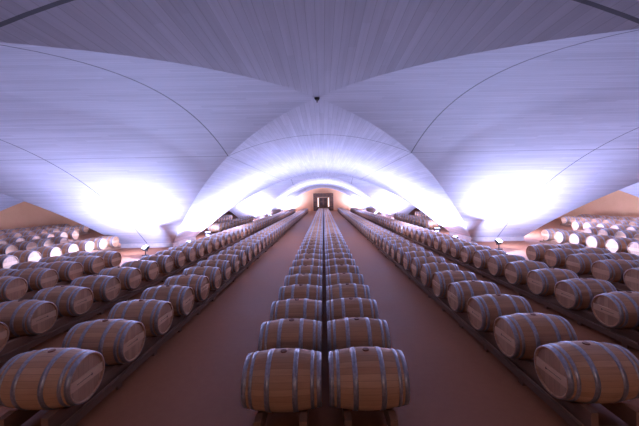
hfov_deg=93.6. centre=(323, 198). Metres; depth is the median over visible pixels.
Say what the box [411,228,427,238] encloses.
wine barrel
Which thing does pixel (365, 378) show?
wine barrel
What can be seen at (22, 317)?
wine barrel
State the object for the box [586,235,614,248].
wine barrel
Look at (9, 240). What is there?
wine barrel
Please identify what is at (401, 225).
wine barrel
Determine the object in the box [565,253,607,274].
wine barrel
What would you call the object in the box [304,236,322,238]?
wine barrel
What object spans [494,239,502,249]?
floodlight
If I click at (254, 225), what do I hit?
wine barrel
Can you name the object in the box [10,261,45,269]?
wine barrel
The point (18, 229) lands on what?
wine barrel
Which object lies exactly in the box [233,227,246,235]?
wine barrel
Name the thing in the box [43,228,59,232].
wine barrel
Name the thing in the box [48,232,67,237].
wine barrel
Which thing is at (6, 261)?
wine barrel
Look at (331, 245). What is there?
wine barrel
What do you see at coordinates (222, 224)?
wine barrel
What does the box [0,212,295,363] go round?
rack
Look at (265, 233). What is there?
wine barrel
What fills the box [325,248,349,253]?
wine barrel
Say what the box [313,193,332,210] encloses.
door
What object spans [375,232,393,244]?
wine barrel
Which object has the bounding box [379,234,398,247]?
wine barrel
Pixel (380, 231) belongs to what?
wine barrel
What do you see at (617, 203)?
wall
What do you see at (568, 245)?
wine barrel
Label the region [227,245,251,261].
wine barrel
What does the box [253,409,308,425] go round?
rack
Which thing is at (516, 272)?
wine barrel
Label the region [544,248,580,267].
wine barrel
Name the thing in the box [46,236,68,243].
wine barrel
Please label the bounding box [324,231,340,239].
wine barrel
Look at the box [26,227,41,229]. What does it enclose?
wine barrel
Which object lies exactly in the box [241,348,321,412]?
wine barrel
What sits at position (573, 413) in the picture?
rack
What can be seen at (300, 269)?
wine barrel
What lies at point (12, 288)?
wine barrel
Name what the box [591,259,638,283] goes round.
wine barrel
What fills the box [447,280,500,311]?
wine barrel
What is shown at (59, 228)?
wine barrel
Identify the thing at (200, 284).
wine barrel
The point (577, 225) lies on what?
wine barrel
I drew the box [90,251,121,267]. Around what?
wine barrel
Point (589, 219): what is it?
wine barrel
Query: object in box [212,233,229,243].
wine barrel
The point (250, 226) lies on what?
wine barrel
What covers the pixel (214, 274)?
wine barrel
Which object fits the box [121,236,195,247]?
plinth
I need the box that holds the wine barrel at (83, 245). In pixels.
[69,240,93,251]
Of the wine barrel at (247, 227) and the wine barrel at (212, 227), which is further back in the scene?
the wine barrel at (212, 227)
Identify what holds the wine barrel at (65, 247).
on the rack at (117, 247)
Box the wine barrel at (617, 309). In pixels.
[591,291,638,329]
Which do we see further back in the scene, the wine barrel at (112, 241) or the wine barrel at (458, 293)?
the wine barrel at (112, 241)
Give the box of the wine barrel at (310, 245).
[300,244,322,250]
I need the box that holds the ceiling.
[0,0,638,243]
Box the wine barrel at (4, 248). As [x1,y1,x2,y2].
[0,244,17,254]
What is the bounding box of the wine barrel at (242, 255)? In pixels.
[219,249,246,266]
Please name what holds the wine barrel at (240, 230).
on the rack at (15, 346)
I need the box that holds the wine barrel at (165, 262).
[140,254,173,273]
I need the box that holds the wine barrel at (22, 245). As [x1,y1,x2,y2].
[10,241,36,250]
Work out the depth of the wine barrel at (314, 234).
16.35 m
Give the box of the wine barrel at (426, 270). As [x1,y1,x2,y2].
[420,262,458,286]
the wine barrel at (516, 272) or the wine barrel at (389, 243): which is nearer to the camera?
the wine barrel at (516, 272)
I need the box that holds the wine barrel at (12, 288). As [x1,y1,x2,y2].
[0,276,27,301]
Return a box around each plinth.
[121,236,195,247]
[449,232,523,241]
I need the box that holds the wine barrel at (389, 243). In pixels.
[386,239,408,254]
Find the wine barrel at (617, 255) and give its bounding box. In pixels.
[602,252,638,260]
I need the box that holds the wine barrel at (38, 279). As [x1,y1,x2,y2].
[10,267,57,291]
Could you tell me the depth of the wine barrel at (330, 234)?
16.34 m
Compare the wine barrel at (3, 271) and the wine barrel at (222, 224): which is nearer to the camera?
the wine barrel at (3, 271)
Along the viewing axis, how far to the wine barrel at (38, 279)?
8.84 m
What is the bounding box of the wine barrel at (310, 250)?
[297,248,322,257]
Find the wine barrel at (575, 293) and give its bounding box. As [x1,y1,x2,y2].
[554,278,616,309]
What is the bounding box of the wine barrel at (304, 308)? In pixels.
[270,298,321,321]
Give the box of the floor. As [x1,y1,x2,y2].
[0,209,638,425]
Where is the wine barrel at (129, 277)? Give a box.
[98,266,141,289]
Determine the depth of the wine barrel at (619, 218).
24.21 m
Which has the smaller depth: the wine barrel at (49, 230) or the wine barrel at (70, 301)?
the wine barrel at (70, 301)
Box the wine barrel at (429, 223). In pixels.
[426,220,439,227]
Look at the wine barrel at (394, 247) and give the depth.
12.48 m
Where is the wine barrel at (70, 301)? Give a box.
[32,285,93,317]
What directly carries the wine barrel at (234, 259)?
on the rack at (114, 375)
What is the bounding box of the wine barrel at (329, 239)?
[325,238,344,241]
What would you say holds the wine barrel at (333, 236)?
on the rack at (390, 415)
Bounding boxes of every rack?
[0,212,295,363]
[0,212,307,425]
[0,265,119,302]
[92,246,120,252]
[207,221,251,234]
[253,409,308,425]
[339,212,638,425]
[342,408,397,425]
[350,211,638,350]
[395,219,437,230]
[529,260,631,290]
[540,239,587,247]
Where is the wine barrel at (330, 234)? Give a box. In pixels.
[324,233,341,238]
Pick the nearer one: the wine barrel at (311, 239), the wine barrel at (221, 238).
the wine barrel at (311, 239)
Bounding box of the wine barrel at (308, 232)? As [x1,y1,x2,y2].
[306,232,322,234]
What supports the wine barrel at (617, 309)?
on the rack at (629, 338)
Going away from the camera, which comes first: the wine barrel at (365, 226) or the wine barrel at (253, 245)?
the wine barrel at (253, 245)
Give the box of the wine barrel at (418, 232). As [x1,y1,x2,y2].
[416,230,433,240]
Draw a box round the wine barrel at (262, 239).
[245,236,264,249]
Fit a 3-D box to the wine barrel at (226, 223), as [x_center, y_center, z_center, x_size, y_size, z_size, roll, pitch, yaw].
[-9.004,2.450,26.852,0.950,0.701,0.701,-1,0,0]
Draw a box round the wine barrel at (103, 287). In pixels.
[69,275,120,302]
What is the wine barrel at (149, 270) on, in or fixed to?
on the rack at (15, 346)
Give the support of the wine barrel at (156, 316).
on the rack at (114, 375)
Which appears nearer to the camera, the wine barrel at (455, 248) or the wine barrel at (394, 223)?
the wine barrel at (455, 248)
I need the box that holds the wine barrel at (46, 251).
[31,246,61,257]
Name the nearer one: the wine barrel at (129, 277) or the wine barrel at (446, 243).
the wine barrel at (129, 277)
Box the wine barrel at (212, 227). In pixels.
[208,224,221,231]
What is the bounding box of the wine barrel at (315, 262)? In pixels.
[292,258,322,269]
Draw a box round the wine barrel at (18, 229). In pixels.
[15,228,30,231]
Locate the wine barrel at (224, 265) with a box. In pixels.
[197,259,230,280]
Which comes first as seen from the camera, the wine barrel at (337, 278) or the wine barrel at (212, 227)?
the wine barrel at (337, 278)
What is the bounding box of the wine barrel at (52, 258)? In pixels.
[38,256,71,262]
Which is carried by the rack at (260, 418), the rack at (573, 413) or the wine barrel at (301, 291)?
the wine barrel at (301, 291)
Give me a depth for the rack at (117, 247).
17.00 m
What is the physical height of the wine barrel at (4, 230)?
0.701 m
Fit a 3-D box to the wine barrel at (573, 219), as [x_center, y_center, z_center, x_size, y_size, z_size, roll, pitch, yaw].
[21.547,1.891,25.299,0.950,0.701,0.701,-1,0,0]
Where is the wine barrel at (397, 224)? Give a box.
[396,223,409,231]
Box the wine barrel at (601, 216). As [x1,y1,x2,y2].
[596,215,608,218]
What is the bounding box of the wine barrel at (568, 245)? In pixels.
[556,243,586,248]
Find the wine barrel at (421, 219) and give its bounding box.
[418,218,428,225]
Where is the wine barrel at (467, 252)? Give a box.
[461,245,490,262]
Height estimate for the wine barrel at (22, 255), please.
0.712 m
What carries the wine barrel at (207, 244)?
on the rack at (15, 346)
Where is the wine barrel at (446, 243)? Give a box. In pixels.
[441,238,466,253]
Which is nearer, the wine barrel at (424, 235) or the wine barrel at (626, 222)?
the wine barrel at (424, 235)
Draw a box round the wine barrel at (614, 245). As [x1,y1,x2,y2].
[605,237,637,252]
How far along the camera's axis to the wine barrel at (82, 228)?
26.11 m
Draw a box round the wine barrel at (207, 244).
[189,240,211,253]
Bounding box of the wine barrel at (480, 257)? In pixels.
[473,249,506,268]
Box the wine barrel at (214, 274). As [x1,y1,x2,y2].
[182,266,221,289]
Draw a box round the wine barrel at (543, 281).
[527,268,578,295]
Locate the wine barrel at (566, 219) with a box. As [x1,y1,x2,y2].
[561,216,574,223]
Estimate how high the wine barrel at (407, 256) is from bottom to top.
0.712 m
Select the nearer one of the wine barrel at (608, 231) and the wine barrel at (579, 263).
the wine barrel at (579, 263)
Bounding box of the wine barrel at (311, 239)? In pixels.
[303,238,322,241]
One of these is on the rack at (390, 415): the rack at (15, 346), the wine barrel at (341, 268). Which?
the wine barrel at (341, 268)
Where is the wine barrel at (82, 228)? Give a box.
[76,225,88,232]
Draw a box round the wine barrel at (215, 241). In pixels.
[198,237,218,249]
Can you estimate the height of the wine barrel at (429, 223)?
0.701 m
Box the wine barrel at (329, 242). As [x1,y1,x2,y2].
[325,241,345,244]
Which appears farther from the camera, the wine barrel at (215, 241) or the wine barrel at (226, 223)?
the wine barrel at (226, 223)
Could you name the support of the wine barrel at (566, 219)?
on the rack
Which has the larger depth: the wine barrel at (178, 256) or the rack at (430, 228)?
the rack at (430, 228)
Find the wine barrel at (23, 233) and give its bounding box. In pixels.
[17,231,35,235]
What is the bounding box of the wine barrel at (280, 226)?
[269,225,282,233]
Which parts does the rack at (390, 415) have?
rail, rail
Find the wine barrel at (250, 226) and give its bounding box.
[240,224,252,232]
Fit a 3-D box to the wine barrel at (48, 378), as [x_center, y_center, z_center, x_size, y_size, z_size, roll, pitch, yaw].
[-3.557,2.345,3.937,0.950,0.712,0.701,-1,0,0]
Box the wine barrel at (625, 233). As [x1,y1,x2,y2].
[615,230,638,238]
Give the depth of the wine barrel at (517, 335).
4.63 m
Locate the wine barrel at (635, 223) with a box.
[629,221,638,225]
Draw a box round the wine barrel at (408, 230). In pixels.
[406,226,422,236]
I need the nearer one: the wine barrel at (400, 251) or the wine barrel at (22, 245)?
the wine barrel at (400, 251)
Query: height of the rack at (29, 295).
0.285 m
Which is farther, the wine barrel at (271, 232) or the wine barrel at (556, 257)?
the wine barrel at (271, 232)
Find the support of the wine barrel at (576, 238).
on the rack at (553, 242)
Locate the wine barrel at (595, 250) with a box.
[577,247,611,253]
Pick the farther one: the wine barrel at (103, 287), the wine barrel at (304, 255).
the wine barrel at (304, 255)
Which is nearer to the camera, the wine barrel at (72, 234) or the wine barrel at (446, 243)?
the wine barrel at (446, 243)
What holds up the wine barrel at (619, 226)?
on the rack
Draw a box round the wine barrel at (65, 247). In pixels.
[52,243,78,255]
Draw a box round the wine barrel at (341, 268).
[325,264,358,274]
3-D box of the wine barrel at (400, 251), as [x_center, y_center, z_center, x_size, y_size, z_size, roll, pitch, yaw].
[3.400,2.218,11.669,0.950,0.712,0.701,-1,0,0]
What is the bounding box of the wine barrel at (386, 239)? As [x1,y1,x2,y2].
[382,237,403,250]
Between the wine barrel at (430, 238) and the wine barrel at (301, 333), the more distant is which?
the wine barrel at (430, 238)
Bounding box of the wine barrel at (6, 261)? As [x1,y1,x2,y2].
[0,254,18,267]
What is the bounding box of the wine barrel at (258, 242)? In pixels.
[240,239,260,252]
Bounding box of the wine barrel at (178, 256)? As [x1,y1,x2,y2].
[156,250,184,266]
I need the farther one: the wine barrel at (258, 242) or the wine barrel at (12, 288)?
the wine barrel at (258, 242)
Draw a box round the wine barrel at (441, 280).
[432,270,476,297]
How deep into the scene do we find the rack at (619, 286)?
8.56 m
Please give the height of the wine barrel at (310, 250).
0.712 m
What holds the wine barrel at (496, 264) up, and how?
on the rack at (629, 338)
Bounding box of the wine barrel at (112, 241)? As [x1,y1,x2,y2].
[98,236,118,246]
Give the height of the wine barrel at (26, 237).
0.701 m
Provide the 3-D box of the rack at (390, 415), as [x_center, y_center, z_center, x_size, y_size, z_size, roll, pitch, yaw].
[0.550,2.673,31.602,0.920,0.285,56.385,-1,0,0]
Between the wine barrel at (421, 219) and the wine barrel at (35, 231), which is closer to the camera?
the wine barrel at (35, 231)
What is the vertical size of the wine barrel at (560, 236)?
0.712 m
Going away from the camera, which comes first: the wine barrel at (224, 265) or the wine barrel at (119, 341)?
the wine barrel at (119, 341)
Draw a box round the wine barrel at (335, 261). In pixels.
[325,258,355,275]
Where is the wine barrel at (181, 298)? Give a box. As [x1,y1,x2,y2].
[140,285,193,315]
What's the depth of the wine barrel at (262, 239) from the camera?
15.47 m
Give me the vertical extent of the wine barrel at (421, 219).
0.701 m
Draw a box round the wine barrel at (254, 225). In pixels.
[243,223,255,231]
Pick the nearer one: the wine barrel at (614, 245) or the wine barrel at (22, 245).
the wine barrel at (614, 245)
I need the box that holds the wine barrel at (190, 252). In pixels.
[168,246,195,261]
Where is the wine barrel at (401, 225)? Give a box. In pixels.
[399,224,412,232]
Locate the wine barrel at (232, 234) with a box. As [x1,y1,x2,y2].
[218,231,234,241]
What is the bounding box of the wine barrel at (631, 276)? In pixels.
[623,267,638,291]
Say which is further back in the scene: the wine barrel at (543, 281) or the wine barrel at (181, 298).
the wine barrel at (543, 281)
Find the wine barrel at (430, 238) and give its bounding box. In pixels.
[427,233,447,246]
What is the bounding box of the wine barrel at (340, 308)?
[326,297,378,320]
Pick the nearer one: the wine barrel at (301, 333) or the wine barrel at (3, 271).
the wine barrel at (301, 333)
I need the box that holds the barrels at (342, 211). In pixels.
[48,207,599,227]
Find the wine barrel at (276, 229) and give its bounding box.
[264,228,278,236]
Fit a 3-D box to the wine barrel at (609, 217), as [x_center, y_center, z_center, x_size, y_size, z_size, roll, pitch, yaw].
[24.632,1.834,25.374,0.950,0.701,0.701,-1,0,0]
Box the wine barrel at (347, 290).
[326,283,370,300]
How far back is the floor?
5.16 m
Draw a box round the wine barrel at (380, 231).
[372,230,389,241]
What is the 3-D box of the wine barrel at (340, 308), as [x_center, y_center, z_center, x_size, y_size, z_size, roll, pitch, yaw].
[0.540,2.270,5.771,0.950,0.712,0.701,-1,0,0]
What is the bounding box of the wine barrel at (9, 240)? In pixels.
[1,237,24,243]
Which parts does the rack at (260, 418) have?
rail, rail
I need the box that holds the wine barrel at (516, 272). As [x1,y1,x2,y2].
[504,260,548,284]
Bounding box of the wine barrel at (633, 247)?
[627,241,638,255]
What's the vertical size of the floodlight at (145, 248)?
0.523 m
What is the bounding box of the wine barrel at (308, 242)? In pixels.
[301,241,322,245]
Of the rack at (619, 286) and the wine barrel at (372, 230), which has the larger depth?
the wine barrel at (372, 230)
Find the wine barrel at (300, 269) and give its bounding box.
[289,265,322,287]
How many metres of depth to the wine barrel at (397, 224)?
22.28 m
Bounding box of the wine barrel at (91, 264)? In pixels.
[68,255,103,274]
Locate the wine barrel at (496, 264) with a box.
[487,254,525,275]
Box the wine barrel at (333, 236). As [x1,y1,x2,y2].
[325,235,342,238]
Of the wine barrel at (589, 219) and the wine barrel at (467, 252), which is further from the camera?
the wine barrel at (589, 219)
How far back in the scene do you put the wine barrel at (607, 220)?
22.21 m
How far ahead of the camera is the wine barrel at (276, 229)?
20.36 m
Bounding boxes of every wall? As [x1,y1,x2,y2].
[0,201,81,230]
[227,188,417,211]
[556,190,638,218]
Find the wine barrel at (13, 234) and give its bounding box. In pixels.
[1,232,21,237]
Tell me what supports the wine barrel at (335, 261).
on the rack at (390, 415)
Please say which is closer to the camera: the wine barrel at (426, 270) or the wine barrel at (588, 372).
the wine barrel at (588, 372)
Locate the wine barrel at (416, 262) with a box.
[411,256,444,277]
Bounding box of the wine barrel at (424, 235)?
[421,231,439,243]
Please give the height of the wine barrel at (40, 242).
0.712 m
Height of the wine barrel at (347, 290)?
0.712 m
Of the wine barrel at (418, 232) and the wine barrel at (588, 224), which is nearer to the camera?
the wine barrel at (418, 232)
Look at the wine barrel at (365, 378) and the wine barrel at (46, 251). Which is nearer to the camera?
the wine barrel at (365, 378)
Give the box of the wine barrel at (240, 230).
[228,228,242,237]
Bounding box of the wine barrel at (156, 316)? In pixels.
[107,299,172,336]
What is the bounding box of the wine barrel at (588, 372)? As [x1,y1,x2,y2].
[534,340,638,403]
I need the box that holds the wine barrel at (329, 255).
[325,252,351,259]
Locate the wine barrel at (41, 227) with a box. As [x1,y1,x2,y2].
[37,226,51,229]
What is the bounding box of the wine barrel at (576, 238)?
[569,232,594,245]
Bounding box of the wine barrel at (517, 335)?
[493,313,577,360]
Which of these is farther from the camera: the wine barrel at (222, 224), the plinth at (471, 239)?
the wine barrel at (222, 224)
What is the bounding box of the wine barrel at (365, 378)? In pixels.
[328,346,409,410]
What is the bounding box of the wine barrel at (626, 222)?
[615,220,633,224]
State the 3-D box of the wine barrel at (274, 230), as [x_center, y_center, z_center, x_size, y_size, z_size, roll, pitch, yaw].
[-3.558,2.351,19.542,0.950,0.701,0.701,-1,0,0]
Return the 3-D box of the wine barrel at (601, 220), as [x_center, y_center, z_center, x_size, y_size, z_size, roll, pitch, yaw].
[21.547,1.891,23.352,0.950,0.701,0.701,-1,0,0]
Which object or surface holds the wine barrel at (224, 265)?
on the rack at (114, 375)
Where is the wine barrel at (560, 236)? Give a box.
[554,230,578,242]
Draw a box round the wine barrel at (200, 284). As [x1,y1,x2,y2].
[164,274,209,300]
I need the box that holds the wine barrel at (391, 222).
[390,221,402,228]
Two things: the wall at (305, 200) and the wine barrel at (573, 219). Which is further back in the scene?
the wall at (305, 200)
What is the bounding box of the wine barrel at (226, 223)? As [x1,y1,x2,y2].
[218,222,228,228]
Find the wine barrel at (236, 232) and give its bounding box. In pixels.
[224,230,238,239]
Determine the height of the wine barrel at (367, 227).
0.701 m
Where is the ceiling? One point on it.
(133, 121)
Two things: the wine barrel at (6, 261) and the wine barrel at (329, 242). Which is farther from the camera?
the wine barrel at (329, 242)
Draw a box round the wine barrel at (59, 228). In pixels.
[55,227,69,231]
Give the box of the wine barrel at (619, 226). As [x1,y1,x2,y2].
[610,224,631,229]
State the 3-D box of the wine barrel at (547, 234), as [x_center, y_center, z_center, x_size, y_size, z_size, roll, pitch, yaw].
[12.949,2.043,16.875,0.950,0.712,0.701,-1,0,0]
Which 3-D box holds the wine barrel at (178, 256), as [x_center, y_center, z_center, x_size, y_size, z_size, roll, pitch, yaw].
[-6.064,2.391,11.862,0.950,0.712,0.701,-1,0,0]
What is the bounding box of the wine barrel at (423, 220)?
[422,219,432,226]
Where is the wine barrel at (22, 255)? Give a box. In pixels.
[7,250,41,262]
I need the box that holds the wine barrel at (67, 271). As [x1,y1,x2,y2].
[42,261,82,282]
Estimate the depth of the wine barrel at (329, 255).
10.45 m
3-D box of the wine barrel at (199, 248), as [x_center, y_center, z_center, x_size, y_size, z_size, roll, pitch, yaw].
[-6.057,2.391,13.810,0.950,0.712,0.701,-1,0,0]
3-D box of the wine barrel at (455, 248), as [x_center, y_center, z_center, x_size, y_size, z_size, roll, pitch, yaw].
[5.967,2.171,12.678,0.950,0.712,0.701,-1,0,0]
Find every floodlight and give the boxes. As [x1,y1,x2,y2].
[141,245,149,255]
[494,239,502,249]
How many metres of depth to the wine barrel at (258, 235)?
16.46 m
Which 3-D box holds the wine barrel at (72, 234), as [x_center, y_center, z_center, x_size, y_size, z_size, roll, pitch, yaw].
[-18.160,2.618,21.424,0.950,0.701,0.701,-1,0,0]
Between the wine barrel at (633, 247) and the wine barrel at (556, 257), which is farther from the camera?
the wine barrel at (633, 247)
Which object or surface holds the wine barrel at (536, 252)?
on the rack at (619, 286)
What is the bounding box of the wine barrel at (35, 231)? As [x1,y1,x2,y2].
[31,230,47,233]
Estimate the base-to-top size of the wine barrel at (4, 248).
0.712 m
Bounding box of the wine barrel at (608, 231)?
[598,228,622,236]
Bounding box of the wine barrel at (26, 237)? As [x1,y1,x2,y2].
[18,235,40,240]
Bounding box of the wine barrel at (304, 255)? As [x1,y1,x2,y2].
[295,253,322,259]
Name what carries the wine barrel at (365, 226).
on the rack at (573, 413)
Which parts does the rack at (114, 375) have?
rail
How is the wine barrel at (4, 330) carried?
on the rack at (15, 346)
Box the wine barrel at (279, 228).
[267,226,280,234]
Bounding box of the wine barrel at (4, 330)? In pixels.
[0,322,8,351]
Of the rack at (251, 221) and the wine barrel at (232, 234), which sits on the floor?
the rack at (251, 221)
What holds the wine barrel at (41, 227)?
on the rack
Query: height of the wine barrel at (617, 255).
0.712 m
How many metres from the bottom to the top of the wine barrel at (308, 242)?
0.712 m
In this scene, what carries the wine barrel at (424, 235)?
on the rack at (629, 338)
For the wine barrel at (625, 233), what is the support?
on the rack
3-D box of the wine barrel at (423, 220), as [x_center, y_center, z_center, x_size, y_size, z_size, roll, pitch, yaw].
[9.088,2.119,25.873,0.950,0.701,0.701,-1,0,0]
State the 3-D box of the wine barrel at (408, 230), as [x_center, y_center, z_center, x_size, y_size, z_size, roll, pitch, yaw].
[5.958,2.176,19.502,0.950,0.701,0.701,-1,0,0]
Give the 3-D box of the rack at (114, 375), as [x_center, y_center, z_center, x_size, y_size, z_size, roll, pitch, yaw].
[-3.545,2.748,32.215,0.930,0.285,57.390,-1,0,0]
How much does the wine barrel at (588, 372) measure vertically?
0.712 m
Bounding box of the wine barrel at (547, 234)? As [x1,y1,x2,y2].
[541,228,563,240]
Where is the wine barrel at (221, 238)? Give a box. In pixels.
[206,235,224,246]
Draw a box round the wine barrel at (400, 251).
[397,246,424,263]
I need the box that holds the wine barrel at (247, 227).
[236,226,249,233]
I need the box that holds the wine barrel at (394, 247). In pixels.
[391,242,415,258]
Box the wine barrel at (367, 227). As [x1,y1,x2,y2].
[366,226,379,235]
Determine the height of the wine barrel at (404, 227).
0.701 m
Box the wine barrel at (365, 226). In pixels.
[364,225,377,233]
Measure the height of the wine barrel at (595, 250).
0.712 m
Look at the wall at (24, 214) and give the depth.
27.35 m
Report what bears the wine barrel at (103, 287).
on the rack at (15, 346)
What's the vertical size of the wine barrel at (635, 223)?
0.701 m
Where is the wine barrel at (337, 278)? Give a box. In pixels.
[326,272,363,285]
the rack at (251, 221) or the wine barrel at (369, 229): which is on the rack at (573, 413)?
the wine barrel at (369, 229)
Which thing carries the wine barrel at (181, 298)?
on the rack at (114, 375)
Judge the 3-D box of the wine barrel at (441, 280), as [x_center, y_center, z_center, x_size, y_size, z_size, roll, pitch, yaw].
[3.390,2.218,7.768,0.950,0.712,0.701,-1,0,0]
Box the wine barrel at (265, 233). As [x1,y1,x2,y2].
[254,232,270,243]
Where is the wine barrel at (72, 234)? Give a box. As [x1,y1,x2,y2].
[61,230,78,239]
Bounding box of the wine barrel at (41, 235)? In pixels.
[35,233,54,238]
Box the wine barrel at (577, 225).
[572,221,588,229]
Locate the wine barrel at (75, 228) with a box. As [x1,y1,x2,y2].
[66,226,79,231]
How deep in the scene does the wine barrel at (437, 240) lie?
14.45 m
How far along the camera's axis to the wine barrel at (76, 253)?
11.78 m
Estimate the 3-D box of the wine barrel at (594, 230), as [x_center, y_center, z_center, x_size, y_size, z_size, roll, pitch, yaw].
[15.837,1.995,17.475,0.950,0.701,0.701,-1,0,0]
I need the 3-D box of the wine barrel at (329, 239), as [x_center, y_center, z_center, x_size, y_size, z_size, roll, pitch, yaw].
[0.542,2.270,14.546,0.950,0.712,0.701,-1,0,0]
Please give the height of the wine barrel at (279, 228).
0.701 m
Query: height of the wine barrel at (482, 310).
0.712 m
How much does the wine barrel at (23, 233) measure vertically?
0.701 m
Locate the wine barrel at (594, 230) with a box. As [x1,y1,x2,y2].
[583,227,605,234]
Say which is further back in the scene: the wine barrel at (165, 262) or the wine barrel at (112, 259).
the wine barrel at (112, 259)
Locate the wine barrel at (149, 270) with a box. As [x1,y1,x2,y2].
[121,260,158,280]
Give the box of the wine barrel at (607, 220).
[602,219,618,223]
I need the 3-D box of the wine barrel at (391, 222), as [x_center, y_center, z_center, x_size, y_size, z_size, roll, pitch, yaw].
[5.970,2.176,24.375,0.950,0.701,0.701,-1,0,0]
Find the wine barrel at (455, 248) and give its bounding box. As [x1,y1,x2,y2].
[450,241,477,257]
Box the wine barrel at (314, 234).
[305,233,322,236]
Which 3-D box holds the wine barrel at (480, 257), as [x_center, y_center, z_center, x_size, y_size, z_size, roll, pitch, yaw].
[5.966,2.171,10.724,0.950,0.712,0.701,-1,0,0]
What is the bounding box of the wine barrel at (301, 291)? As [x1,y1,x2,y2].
[278,284,322,313]
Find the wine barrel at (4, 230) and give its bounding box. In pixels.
[1,229,17,232]
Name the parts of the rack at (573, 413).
rail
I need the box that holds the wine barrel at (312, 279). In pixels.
[284,273,322,298]
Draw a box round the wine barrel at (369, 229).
[368,227,382,237]
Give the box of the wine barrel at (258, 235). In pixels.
[250,234,268,246]
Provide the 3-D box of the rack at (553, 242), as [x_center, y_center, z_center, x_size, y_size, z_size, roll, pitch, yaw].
[12.942,2.446,14.438,0.930,0.285,5.715,-1,0,0]
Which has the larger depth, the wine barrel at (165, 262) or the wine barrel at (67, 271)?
the wine barrel at (165, 262)
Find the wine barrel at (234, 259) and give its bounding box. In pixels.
[208,254,239,272]
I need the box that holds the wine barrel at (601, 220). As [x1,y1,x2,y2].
[591,218,606,222]
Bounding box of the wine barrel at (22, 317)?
[0,299,57,336]
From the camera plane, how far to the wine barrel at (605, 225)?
19.29 m
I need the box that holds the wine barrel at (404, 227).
[403,225,416,234]
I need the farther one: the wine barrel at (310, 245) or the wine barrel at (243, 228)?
the wine barrel at (243, 228)
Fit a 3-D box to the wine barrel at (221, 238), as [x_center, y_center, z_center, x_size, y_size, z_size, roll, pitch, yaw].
[-6.048,2.391,16.733,0.950,0.712,0.701,-1,0,0]
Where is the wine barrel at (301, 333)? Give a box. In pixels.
[258,318,321,353]
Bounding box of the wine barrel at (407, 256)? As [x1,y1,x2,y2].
[403,250,433,269]
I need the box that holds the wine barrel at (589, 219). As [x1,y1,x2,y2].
[580,217,595,221]
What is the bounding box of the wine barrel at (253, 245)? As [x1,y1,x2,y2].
[234,242,256,256]
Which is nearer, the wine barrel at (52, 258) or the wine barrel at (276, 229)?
the wine barrel at (52, 258)
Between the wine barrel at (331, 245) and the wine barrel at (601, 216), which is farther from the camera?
the wine barrel at (601, 216)
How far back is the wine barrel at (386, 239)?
14.44 m
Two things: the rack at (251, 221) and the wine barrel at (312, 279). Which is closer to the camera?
the wine barrel at (312, 279)
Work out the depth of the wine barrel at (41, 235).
19.29 m
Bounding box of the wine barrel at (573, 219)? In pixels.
[570,217,584,223]
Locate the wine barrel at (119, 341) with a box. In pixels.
[61,319,145,365]
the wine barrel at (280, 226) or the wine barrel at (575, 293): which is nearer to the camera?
the wine barrel at (575, 293)
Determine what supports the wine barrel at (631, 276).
on the rack at (619, 286)
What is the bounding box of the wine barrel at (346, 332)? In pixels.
[327,317,390,350]
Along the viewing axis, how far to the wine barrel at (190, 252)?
12.66 m
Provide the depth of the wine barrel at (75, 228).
25.18 m
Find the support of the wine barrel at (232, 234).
on the rack at (15, 346)
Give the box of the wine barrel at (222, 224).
[213,223,225,230]
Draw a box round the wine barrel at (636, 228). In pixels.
[626,226,638,230]
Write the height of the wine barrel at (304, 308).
0.712 m
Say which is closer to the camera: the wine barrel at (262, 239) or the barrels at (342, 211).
the wine barrel at (262, 239)
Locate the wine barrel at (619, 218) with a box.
[618,217,632,219]
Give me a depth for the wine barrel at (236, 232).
19.51 m
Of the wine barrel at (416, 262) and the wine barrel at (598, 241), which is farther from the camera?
the wine barrel at (598, 241)
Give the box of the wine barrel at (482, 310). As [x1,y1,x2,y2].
[467,294,532,331]
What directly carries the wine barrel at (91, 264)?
on the rack at (29, 295)
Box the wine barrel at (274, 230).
[261,229,276,238]
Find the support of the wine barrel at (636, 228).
on the rack
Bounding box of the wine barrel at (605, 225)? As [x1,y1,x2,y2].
[596,223,616,227]
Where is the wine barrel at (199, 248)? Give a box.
[180,243,204,257]
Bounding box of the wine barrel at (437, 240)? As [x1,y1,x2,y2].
[434,236,455,249]
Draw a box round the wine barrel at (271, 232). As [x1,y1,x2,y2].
[258,231,273,241]
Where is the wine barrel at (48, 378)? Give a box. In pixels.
[0,348,104,409]
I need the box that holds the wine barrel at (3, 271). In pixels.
[0,268,16,275]
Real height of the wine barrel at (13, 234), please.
0.701 m
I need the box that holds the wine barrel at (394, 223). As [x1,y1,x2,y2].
[393,222,405,230]
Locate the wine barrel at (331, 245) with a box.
[325,244,347,248]
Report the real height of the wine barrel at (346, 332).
0.712 m
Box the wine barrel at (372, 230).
[370,229,386,239]
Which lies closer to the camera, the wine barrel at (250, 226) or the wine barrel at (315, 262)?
the wine barrel at (315, 262)
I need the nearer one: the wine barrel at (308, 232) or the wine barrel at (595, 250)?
the wine barrel at (595, 250)
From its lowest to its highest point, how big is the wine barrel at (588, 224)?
0.701 m
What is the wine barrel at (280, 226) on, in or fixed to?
on the rack at (114, 375)
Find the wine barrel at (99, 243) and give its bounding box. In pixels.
[85,238,106,249]
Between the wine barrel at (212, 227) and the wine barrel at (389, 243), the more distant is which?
the wine barrel at (212, 227)
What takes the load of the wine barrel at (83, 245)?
on the rack at (117, 247)
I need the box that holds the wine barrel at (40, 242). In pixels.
[29,239,53,246]
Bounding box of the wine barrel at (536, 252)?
[526,244,558,261]
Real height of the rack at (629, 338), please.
0.285 m
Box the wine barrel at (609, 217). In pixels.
[606,216,619,218]
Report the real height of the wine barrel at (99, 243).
0.712 m
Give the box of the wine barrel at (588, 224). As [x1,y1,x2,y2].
[583,222,601,228]
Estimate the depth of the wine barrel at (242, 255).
11.57 m
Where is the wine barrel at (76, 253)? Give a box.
[62,251,91,256]

